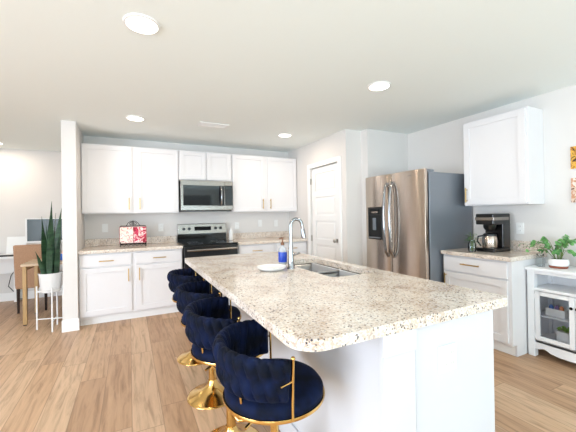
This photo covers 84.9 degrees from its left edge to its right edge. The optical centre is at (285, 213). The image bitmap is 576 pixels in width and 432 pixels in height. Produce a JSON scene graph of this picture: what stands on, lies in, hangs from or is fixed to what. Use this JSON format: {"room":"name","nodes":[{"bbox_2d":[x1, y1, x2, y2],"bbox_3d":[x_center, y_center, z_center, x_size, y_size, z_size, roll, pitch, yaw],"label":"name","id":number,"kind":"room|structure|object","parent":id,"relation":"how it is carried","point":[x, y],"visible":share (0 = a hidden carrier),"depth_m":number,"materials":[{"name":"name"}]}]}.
{"room":"kitchen","nodes":[
{"label":"kitchen","id":0,"kind":"room"},
{"bbox_2d":[0,148,62,293],"bbox_3d":[-5.245,0.189,4.716,3.806,2.440,0.120,-1,0,-26],"label":"wall","id":1,"kind":"structure","parent":0,"point":[30,180],"depth_m":5.14,"materials":[{"name":"white paint"}]},
{"bbox_2d":[0,289,61,301],"bbox_3d":[-5.203,1.343,4.648,3.792,0.130,0.014,-1,0,-26],"label":"baseboard","id":2,"kind":"structure","parent":1,"relation":"attached to","point":[31,294],"depth_m":5.10,"materials":[{"name":"white paint"}]},
{"bbox_2d":[61,120,84,319],"bbox_3d":[-2.980,0.153,4.595,0.142,2.440,2.114,-1,0,-26],"label":"wall","id":3,"kind":"structure","parent":0,"point":[73,224],"depth_m":3.66,"materials":[{"name":"white paint"}]},
{"bbox_2d":[62,318,79,332],"bbox_3d":[-2.959,1.302,4.584,0.176,0.142,2.128,-1,0,-26],"label":"baseboard","id":4,"kind":"structure","parent":3,"relation":"attached to","point":[68,325],"depth_m":3.63,"materials":[{"name":"white paint"}]},
{"bbox_2d":[83,136,288,238],"bbox_3d":[-1.325,0.129,5.099,3.272,2.440,0.120,-1,0,-26],"label":"wall","id":5,"kind":"structure","parent":0,"point":[248,221],"depth_m":4.86,"materials":[{"name":"white paint"}]},
{"bbox_2d":[102,224,107,231],"bbox_3d":[-2.541,0.203,4.421,0.072,0.117,0.010,-1,0,-26],"label":"light switch","id":6,"kind":"object","parent":5,"relation":"attached to","point":[104,226],"visible":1,"depth_m":4.42,"materials":[{"name":"white plastic"}]},
{"bbox_2d":[81,143,178,213],"bbox_3d":[-2.152,-0.460,4.423,1.197,0.914,0.365,-1,0,-26],"label":"upper cabinet","id":7,"kind":"object","parent":5,"relation":"attached to","point":[115,179],"visible":1,"depth_m":4.26,"materials":[{"name":"white paint"}]},
{"bbox_2d":[85,236,176,246],"bbox_3d":[-2.217,0.397,4.573,1.195,0.102,0.020,-1,0,-26],"label":"backsplash","id":8,"kind":"structure","parent":5,"relation":"attached to","point":[155,239],"depth_m":4.47,"materials":[{"name":"stone"}]},
{"bbox_2d":[158,224,163,230],"bbox_3d":[-1.885,0.211,4.747,0.072,0.117,0.010,-1,0,-26],"label":"wall outlet","id":9,"kind":"object","parent":5,"relation":"attached to","point":[160,226],"visible":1,"depth_m":4.74,"materials":[{"name":"white plastic"}]},
{"bbox_2d":[178,150,230,180],"bbox_3d":[-1.272,-0.710,4.883,0.788,0.438,0.330,-1,0,-26],"label":"upper cabinet","id":10,"kind":"object","parent":5,"relation":"attached to","point":[192,165],"visible":0.94,"depth_m":4.72,"materials":[{"name":"white paint"}]},
{"bbox_2d":[179,180,232,211],"bbox_3d":[-1.236,-0.260,4.823,0.766,0.457,0.457,-1,0,-26],"label":"microwave","id":11,"kind":"object","parent":10,"relation":"attached to","point":[194,195],"visible":1,"depth_m":4.67,"materials":[{"name":"silver metal"}]},
{"bbox_2d":[226,231,288,239],"bbox_3d":[-0.461,0.373,5.447,1.178,0.102,0.020,-1,0,-26],"label":"backsplash","id":12,"kind":"structure","parent":5,"relation":"attached to","point":[250,235],"depth_m":5.43,"materials":[{"name":"stone"}]},
{"bbox_2d":[227,154,296,211],"bbox_3d":[-0.389,-0.484,5.300,1.154,0.914,0.365,-1,0,-26],"label":"upper cabinet","id":13,"kind":"object","parent":5,"relation":"attached to","point":[259,183],"visible":0.99,"depth_m":5.15,"materials":[{"name":"white paint"}]},
{"bbox_2d":[0,0,575,152],"bbox_3d":[-1.086,-1.161,1.149,8.308,0.100,10.200,-1,0,-26],"label":"ceiling","id":14,"kind":"structure","parent":0,"point":[263,70],"depth_m":2.38,"materials":[{"name":"white paint"}]},
{"bbox_2d":[126,115,144,120],"bbox_3d":[-1.719,-1.085,3.592,0.202,0.012,0.202,-1,0,-26],"label":"recessed light","id":15,"kind":"object","parent":14,"relation":"in","point":[129,117],"visible":1,"depth_m":3.59,"materials":[{"name":"white plastic"}]},
{"bbox_2d":[127,117,143,120],"bbox_3d":[-1.719,-1.087,3.592,0.173,0.004,0.173,-1,0,-26],"label":"diffuser","id":16,"kind":"object","parent":15,"relation":"attached to","point":[129,118],"depth_m":3.59,"materials":[{"name":"white plastic"}]},
{"bbox_2d":[123,13,159,34],"bbox_3d":[-0.844,-1.105,1.844,0.202,0.012,0.202,-1,0,-26],"label":"recessed light","id":17,"kind":"object","parent":14,"relation":"in","point":[139,23],"visible":1,"depth_m":1.83,"materials":[{"name":"white plastic"}]},
{"bbox_2d":[126,16,157,32],"bbox_3d":[-0.844,-1.108,1.844,0.173,0.004,0.173,-1,0,-26],"label":"diffuser","id":18,"kind":"object","parent":17,"relation":"attached to","point":[138,24],"depth_m":1.84,"materials":[{"name":"white plastic"}]},
{"bbox_2d":[197,122,228,128],"bbox_3d":[-0.904,-1.096,3.919,0.364,0.011,0.180,-1,0,-26],"label":"ceiling vent","id":19,"kind":"object","parent":14,"relation":"in","point":[203,124],"visible":1,"depth_m":3.90,"materials":[{"name":"white plastic"}]},
{"bbox_2d":[278,133,291,136],"bbox_3d":[-0.013,-1.108,4.463,0.202,0.012,0.202,-1,0,-26],"label":"recessed light","id":20,"kind":"object","parent":14,"relation":"in","point":[281,134],"visible":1,"depth_m":4.46,"materials":[{"name":"white plastic"}]},
{"bbox_2d":[367,81,390,90],"bbox_3d":[0.829,-1.128,2.793,0.202,0.012,0.202,-1,0,-26],"label":"recessed light","id":21,"kind":"object","parent":14,"relation":"in","point":[380,85],"visible":1,"depth_m":2.78,"materials":[{"name":"white plastic"}]},
{"bbox_2d":[369,83,388,89],"bbox_3d":[0.829,-1.130,2.793,0.173,0.004,0.173,-1,0,-26],"label":"diffuser","id":22,"kind":"object","parent":21,"relation":"attached to","point":[373,86],"depth_m":2.79,"materials":[{"name":"white plastic"}]},
{"bbox_2d":[0,295,575,431],"bbox_3d":[-1.046,1.369,1.139,8.308,0.080,10.200,-1,0,-26],"label":"floor","id":23,"kind":"structure","parent":0,"point":[126,375],"depth_m":2.48,"materials":[{"name":"brown wood"}]},
{"bbox_2d":[13,244,47,313],"bbox_3d":[-3.646,0.909,4.579,0.380,0.950,0.514,-1,0,-26],"label":"dining chair","id":24,"kind":"object","parent":23,"relation":"on","point":[22,254],"visible":0.46,"depth_m":4.34,"materials":[{"name":"beige fabric"}]},
{"bbox_2d":[0,252,62,301],"bbox_3d":[-4.376,1.018,4.747,2.170,0.755,0.500,-1,0,-26],"label":"desk","id":25,"kind":"object","parent":23,"relation":"on","point":[6,263],"visible":0.13,"depth_m":4.96,"materials":[{"name":"white paint"}]},
{"bbox_2d":[4,236,25,254],"bbox_3d":[-4.199,0.500,4.873,0.240,0.274,0.236,-1,0,-26],"label":"laptop","id":26,"kind":"object","parent":25,"relation":"on","point":[11,241],"visible":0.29,"depth_m":4.93,"materials":[{"name":"white plastic"}]},
{"bbox_2d":[25,218,61,251],"bbox_3d":[-3.802,0.353,5.108,0.665,0.560,0.180,-1,0,-26],"label":"monitor","id":27,"kind":"object","parent":25,"relation":"on","point":[33,226],"visible":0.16,"depth_m":4.99,"materials":[{"name":"white plastic"}]},
{"bbox_2d":[20,259,62,325],"bbox_3d":[-3.143,0.999,4.199,0.480,0.750,0.600,-1,0,-26],"label":"table","id":28,"kind":"object","parent":23,"relation":"on","point":[30,264],"visible":0.48,"depth_m":3.86,"materials":[{"name":"brown wood"}]},
{"bbox_2d":[36,285,62,331],"bbox_3d":[-2.791,1.112,3.736,0.273,0.510,0.273,-1,0,17],"label":"plant stand","id":29,"kind":"object","parent":23,"relation":"on","point":[37,289],"visible":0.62,"depth_m":3.70,"materials":[{"name":"white plastic"}]},
{"bbox_2d":[35,202,62,292],"bbox_3d":[-2.807,0.389,3.737,0.253,1.073,0.238,-1,0,-26],"label":"snake plant","id":30,"kind":"object","parent":29,"relation":"on","point":[50,276],"visible":0.97,"depth_m":3.71,"materials":[{"name":"green plant"}]},
{"bbox_2d":[79,249,182,325],"bbox_3d":[-2.064,0.922,4.275,1.189,0.872,0.680,-1,0,-26],"label":"base cabinet","id":31,"kind":"object","parent":23,"relation":"on","point":[117,286],"visible":0.93,"depth_m":3.97,"materials":[{"name":"white paint"}]},
{"bbox_2d":[78,236,182,254],"bbox_3d":[-2.074,0.414,4.285,1.195,0.142,0.664,-1,0,-26],"label":"countertop","id":32,"kind":"structure","parent":31,"relation":"on","point":[107,245],"depth_m":4.31,"materials":[{"name":"stone"}]},
{"bbox_2d":[120,221,145,246],"bbox_3d":[-2.105,0.265,4.338,0.320,0.356,0.239,-1,0,-26],"label":"cookbook stand","id":33,"kind":"object","parent":32,"relation":"on","point":[131,222],"visible":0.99,"depth_m":4.29,"materials":[{"name":"black metal"}]},
{"bbox_2d":[119,226,146,243],"bbox_3d":[-2.093,0.292,4.316,0.336,0.221,0.081,-1,0,-26],"label":"cookbook","id":34,"kind":"object","parent":33,"relation":"on","point":[126,234],"visible":0.99,"depth_m":4.30,"materials":[{"name":"red"}]},
{"bbox_2d":[167,268,218,365],"bbox_3d":[-0.852,0.930,2.914,0.470,0.807,0.470,-1,0,13],"label":"bar stool","id":35,"kind":"object","parent":23,"relation":"on","point":[176,277],"visible":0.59,"depth_m":2.79,"materials":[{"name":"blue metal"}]},
{"bbox_2d":[177,223,237,296],"bbox_3d":[-1.166,0.735,4.682,0.755,1.160,0.752,-1,0,-26],"label":"range","id":36,"kind":"object","parent":23,"relation":"on","point":[205,239],"visible":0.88,"depth_m":4.77,"materials":[{"name":"black metal"}]},
{"bbox_2d":[178,240,237,245],"bbox_3d":[-1.170,0.433,4.681,0.755,0.015,0.612,-1,0,-26],"label":"cooktop","id":37,"kind":"object","parent":36,"relation":"in","point":[183,242],"depth_m":4.56,"materials":[{"name":"black glass"}]},
{"bbox_2d":[174,281,241,409],"bbox_3d":[-0.563,0.923,2.289,0.470,0.807,0.470,-1,0,17],"label":"bar stool","id":38,"kind":"object","parent":23,"relation":"on","point":[206,396],"visible":0.61,"depth_m":2.22,"materials":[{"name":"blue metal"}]},
{"bbox_2d":[183,296,263,431],"bbox_3d":[-0.339,0.917,1.783,0.470,0.807,0.470,-1,0,22],"label":"bar stool","id":39,"kind":"object","parent":23,"relation":"on","point":[204,319],"visible":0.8,"depth_m":1.65,"materials":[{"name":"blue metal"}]},
{"bbox_2d":[212,319,324,431],"bbox_3d":[-0.072,0.911,1.336,0.470,0.807,0.470,-1,0,24],"label":"bar stool","id":40,"kind":"object","parent":23,"relation":"on","point":[274,392],"visible":0.99,"depth_m":1.17,"materials":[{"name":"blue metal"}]},
{"bbox_2d":[238,241,306,253],"bbox_3d":[-0.305,0.897,5.150,1.171,0.872,0.680,-1,0,-26],"label":"base cabinet","id":41,"kind":"object","parent":23,"relation":"on","point":[301,247],"visible":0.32,"depth_m":4.85,"materials":[{"name":"white paint"}]},
{"bbox_2d":[226,231,307,244],"bbox_3d":[-0.318,0.390,5.159,1.178,0.142,0.664,-1,0,-26],"label":"countertop","id":42,"kind":"structure","parent":41,"relation":"on","point":[250,238],"depth_m":5.26,"materials":[{"name":"stone"}]},
{"bbox_2d":[229,228,232,239],"bbox_3d":[-0.893,0.334,5.114,0.066,0.189,0.066,-1,0,-26],"label":"bottle","id":43,"kind":"object","parent":42,"relation":"on","point":[230,230],"visible":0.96,"depth_m":5.09,"materials":[{"name":"white plastic"}]},
{"bbox_2d":[222,263,494,431],"bbox_3d":[0.161,0.879,2.258,0.678,0.872,2.222,-1,0,-26],"label":"kitchen island","id":44,"kind":"object","parent":23,"relation":"on","point":[390,383],"visible":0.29,"depth_m":1.30,"materials":[{"name":"white paint"}]},
{"bbox_2d":[185,251,506,351],"bbox_3d":[0.036,0.423,2.221,1.110,0.040,2.264,-1,0,-26],"label":"island countertop","id":45,"kind":"structure","parent":44,"relation":"on","point":[306,310],"depth_m":1.46,"materials":[{"name":"stone"}]},
{"bbox_2d":[257,264,285,270],"bbox_3d":[-0.103,0.392,2.267,0.216,0.025,0.216,-1,0,-26],"label":"plate","id":46,"kind":"object","parent":45,"relation":"on","point":[265,267],"visible":1,"depth_m":2.29,"materials":[{"name":"white ceramic"}]},
{"bbox_2d":[278,237,286,263],"bbox_3d":[-0.027,0.297,2.530,0.073,0.215,0.070,-1,0,-26],"label":"soap bottle","id":47,"kind":"object","parent":45,"relation":"on","point":[282,252],"visible":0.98,"depth_m":2.50,"materials":[{"name":"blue plastic"}]},
{"bbox_2d":[287,217,305,268],"bbox_3d":[0.080,0.216,2.321,0.147,0.375,0.062,-1,0,-6],"label":"faucet","id":48,"kind":"object","parent":45,"relation":"on","point":[303,234],"visible":1,"depth_m":2.31,"materials":[{"name":"silver metal"}]},
{"bbox_2d":[294,263,358,276],"bbox_3d":[0.279,0.525,2.397,0.397,0.165,0.813,-1,0,-26],"label":"sink","id":49,"kind":"object","parent":45,"relation":"in","point":[331,273],"visible":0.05,"depth_m":2.45,"materials":[{"name":"silver metal"}]},
{"bbox_2d":[366,168,472,282],"bbox_3d":[1.577,0.404,3.884,0.882,1.760,0.929,-1,0,-26],"label":"refrigerator","id":50,"kind":"object","parent":23,"relation":"on","point":[412,216],"visible":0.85,"depth_m":3.52,"materials":[{"name":"grey metal"}]},
{"bbox_2d":[428,172,472,282],"bbox_3d":[1.651,0.415,3.921,0.717,1.725,0.929,-1,0,-26],"label":"panel","id":51,"kind":"object","parent":50,"relation":"attached to","point":[449,219],"depth_m":3.45,"materials":[{"name":"grey metal"}]},
{"bbox_2d":[444,254,544,356],"bbox_3d":[2.093,0.858,3.212,0.627,0.861,0.675,-1,0,-26],"label":"base cabinet","id":52,"kind":"object","parent":23,"relation":"on","point":[509,279],"visible":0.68,"depth_m":2.89,"materials":[{"name":"white paint"}]},
{"bbox_2d":[441,238,546,261],"bbox_3d":[2.093,0.355,3.210,0.616,0.142,0.697,-1,0,-26],"label":"countertop","id":53,"kind":"structure","parent":52,"relation":"on","point":[517,253],"depth_m":3.09,"materials":[{"name":"stone"}]},
{"bbox_2d":[465,232,478,251],"bbox_3d":[1.906,0.291,3.199,0.156,0.192,0.162,-1,0,-26],"label":"bud vase","id":54,"kind":"object","parent":53,"relation":"on","point":[469,237],"visible":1,"depth_m":3.20,"materials":[{"name":"clear glass"}]},
{"bbox_2d":[475,213,510,252],"bbox_3d":[2.135,0.194,3.243,0.292,0.385,0.185,-1,0,-26],"label":"coffee maker","id":55,"kind":"object","parent":53,"relation":"on","point":[499,224],"visible":0.88,"depth_m":3.19,"materials":[{"name":"black plastic"}]},
{"bbox_2d":[477,233,497,248],"bbox_3d":[2.068,0.276,3.212,0.168,0.150,0.146,-1,0,-26],"label":"carafe","id":56,"kind":"object","parent":55,"relation":"on","point":[489,240],"visible":1,"depth_m":3.17,"materials":[{"name":"silver metal"}]},
{"bbox_2d":[483,225,495,230],"bbox_3d":[2.086,0.142,3.220,0.120,0.070,0.120,-1,0,-26],"label":"basket","id":57,"kind":"object","parent":55,"relation":"on","point":[487,227],"depth_m":3.18,"materials":[{"name":"black plastic"}]},
{"bbox_2d":[525,263,575,362],"bbox_3d":[2.514,0.879,2.639,0.378,0.800,0.715,-1,0,-26],"label":"sideboard","id":58,"kind":"object","parent":23,"relation":"on","point":[546,285],"visible":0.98,"depth_m":2.81,"materials":[{"name":"white paint"}]},
{"bbox_2d":[536,253,544,266],"bbox_3d":[2.327,0.423,2.878,0.054,0.117,0.054,-1,0,19],"label":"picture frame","id":59,"kind":"object","parent":58,"relation":"on","point":[543,258],"visible":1,"depth_m":2.87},
{"bbox_2d":[538,255,544,266],"bbox_3d":[2.327,0.432,2.878,0.054,0.099,0.054,-1,0,19],"label":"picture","id":60,"kind":"object","parent":59,"relation":"on","point":[543,259],"depth_m":2.87,"materials":[{"name":"clear glass"}]},
{"bbox_2d":[518,234,575,268],"bbox_3d":[2.352,0.333,2.846,0.423,0.300,0.298,-1,0,43],"label":"potted plant","id":61,"kind":"object","parent":58,"relation":"on","point":[557,263],"visible":1,"depth_m":2.76,"materials":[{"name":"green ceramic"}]},
{"bbox_2d":[547,258,569,268],"bbox_3d":[2.416,0.440,2.788,0.152,0.082,0.152,-1,0,-26],"label":"plant pot","id":62,"kind":"object","parent":61,"relation":"attached to","point":[557,263],"depth_m":2.74,"materials":[{"name":"white ceramic"}]},
{"bbox_2d":[545,305,568,318],"bbox_3d":[2.428,0.870,2.789,0.164,0.065,0.144,-1,0,-26],"label":"storage bin","id":63,"kind":"object","parent":58,"relation":"on","point":[564,314],"visible":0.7,"depth_m":2.75,"materials":[{"name":"white plastic"}]},
{"bbox_2d":[556,326,569,343],"bbox_3d":[2.410,1.057,2.712,0.115,0.147,0.111,-1,0,-26],"label":"planter box","id":64,"kind":"object","parent":58,"relation":"on","point":[562,334],"visible":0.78,"depth_m":2.70,"materials":[{"name":"white ceramic"}]},
{"bbox_2d":[288,129,353,271],"bbox_3d":[0.486,0.100,4.986,0.110,2.440,1.697,-1,0,-26],"label":"wall","id":65,"kind":"structure","parent":0,"point":[339,143],"depth_m":4.52,"materials":[{"name":"white paint"}]},
{"bbox_2d":[310,163,338,260],"bbox_3d":[0.580,0.299,4.703,0.108,2.029,0.758,-1,0,-26],"label":"door","id":66,"kind":"structure","parent":65,"relation":"in","point":[323,181],"depth_m":4.71,"materials":[{"name":"white paint"}]},
{"bbox_2d":[307,156,342,261],"bbox_3d":[0.563,0.263,4.692,0.018,2.110,0.895,-1,0,-26],"label":"trim","id":67,"kind":"structure","parent":65,"relation":"attached to","point":[337,159],"depth_m":4.35,"materials":[{"name":"white paint"}]},
{"bbox_2d":[352,129,407,273],"bbox_3d":[1.373,0.084,4.469,1.018,2.440,0.240,-1,0,-26],"label":"wall","id":68,"kind":"structure","parent":0,"point":[374,152],"depth_m":4.29,"materials":[{"name":"white paint"}]},
{"bbox_2d":[408,84,575,266],"bbox_3d":[3.336,0.042,1.531,0.120,2.440,6.770,-1,0,-26],"label":"wall","id":69,"kind":"structure","parent":0,"point":[440,148],"depth_m":3.06,"materials":[{"name":"white paint"}]},
{"bbox_2d":[463,106,544,205],"bbox_3d":[2.220,-0.545,3.265,0.317,0.917,0.631,-1,0,-26],"label":"upper cabinet","id":70,"kind":"object","parent":69,"relation":"attached to","point":[504,152],"visible":1,"depth_m":3.11,"materials":[{"name":"white paint"}]},
{"bbox_2d":[475,238,546,252],"bbox_3d":[2.359,0.332,3.343,0.020,0.102,0.697,-1,0,-26],"label":"backsplash","id":71,"kind":"structure","parent":69,"relation":"attached to","point":[514,244],"depth_m":3.22,"materials":[{"name":"stone"}]},
{"bbox_2d":[516,223,523,233],"bbox_3d":[2.413,0.153,3.242,0.010,0.117,0.072,-1,0,-26],"label":"wall outlet","id":72,"kind":"object","parent":69,"relation":"attached to","point":[519,226],"visible":1,"depth_m":3.24,"materials":[{"name":"white plastic"}]},
{"bbox_2d":[570,146,575,168],"bbox_3d":[2.643,-0.505,2.747,0.022,0.205,0.245,-1,0,-26],"label":"wall picture","id":73,"kind":"object","parent":69,"relation":"attached to","point":[573,148],"visible":1,"depth_m":2.83,"materials":[{"name":"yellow paper"}]},
{"bbox_2d":[571,178,575,202],"bbox_3d":[2.647,-0.211,2.746,0.022,0.223,0.245,-1,0,-26],"label":"wall picture","id":74,"kind":"object","parent":69,"relation":"attached to","point":[573,180],"visible":1,"depth_m":2.83,"materials":[{"name":"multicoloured paper"}]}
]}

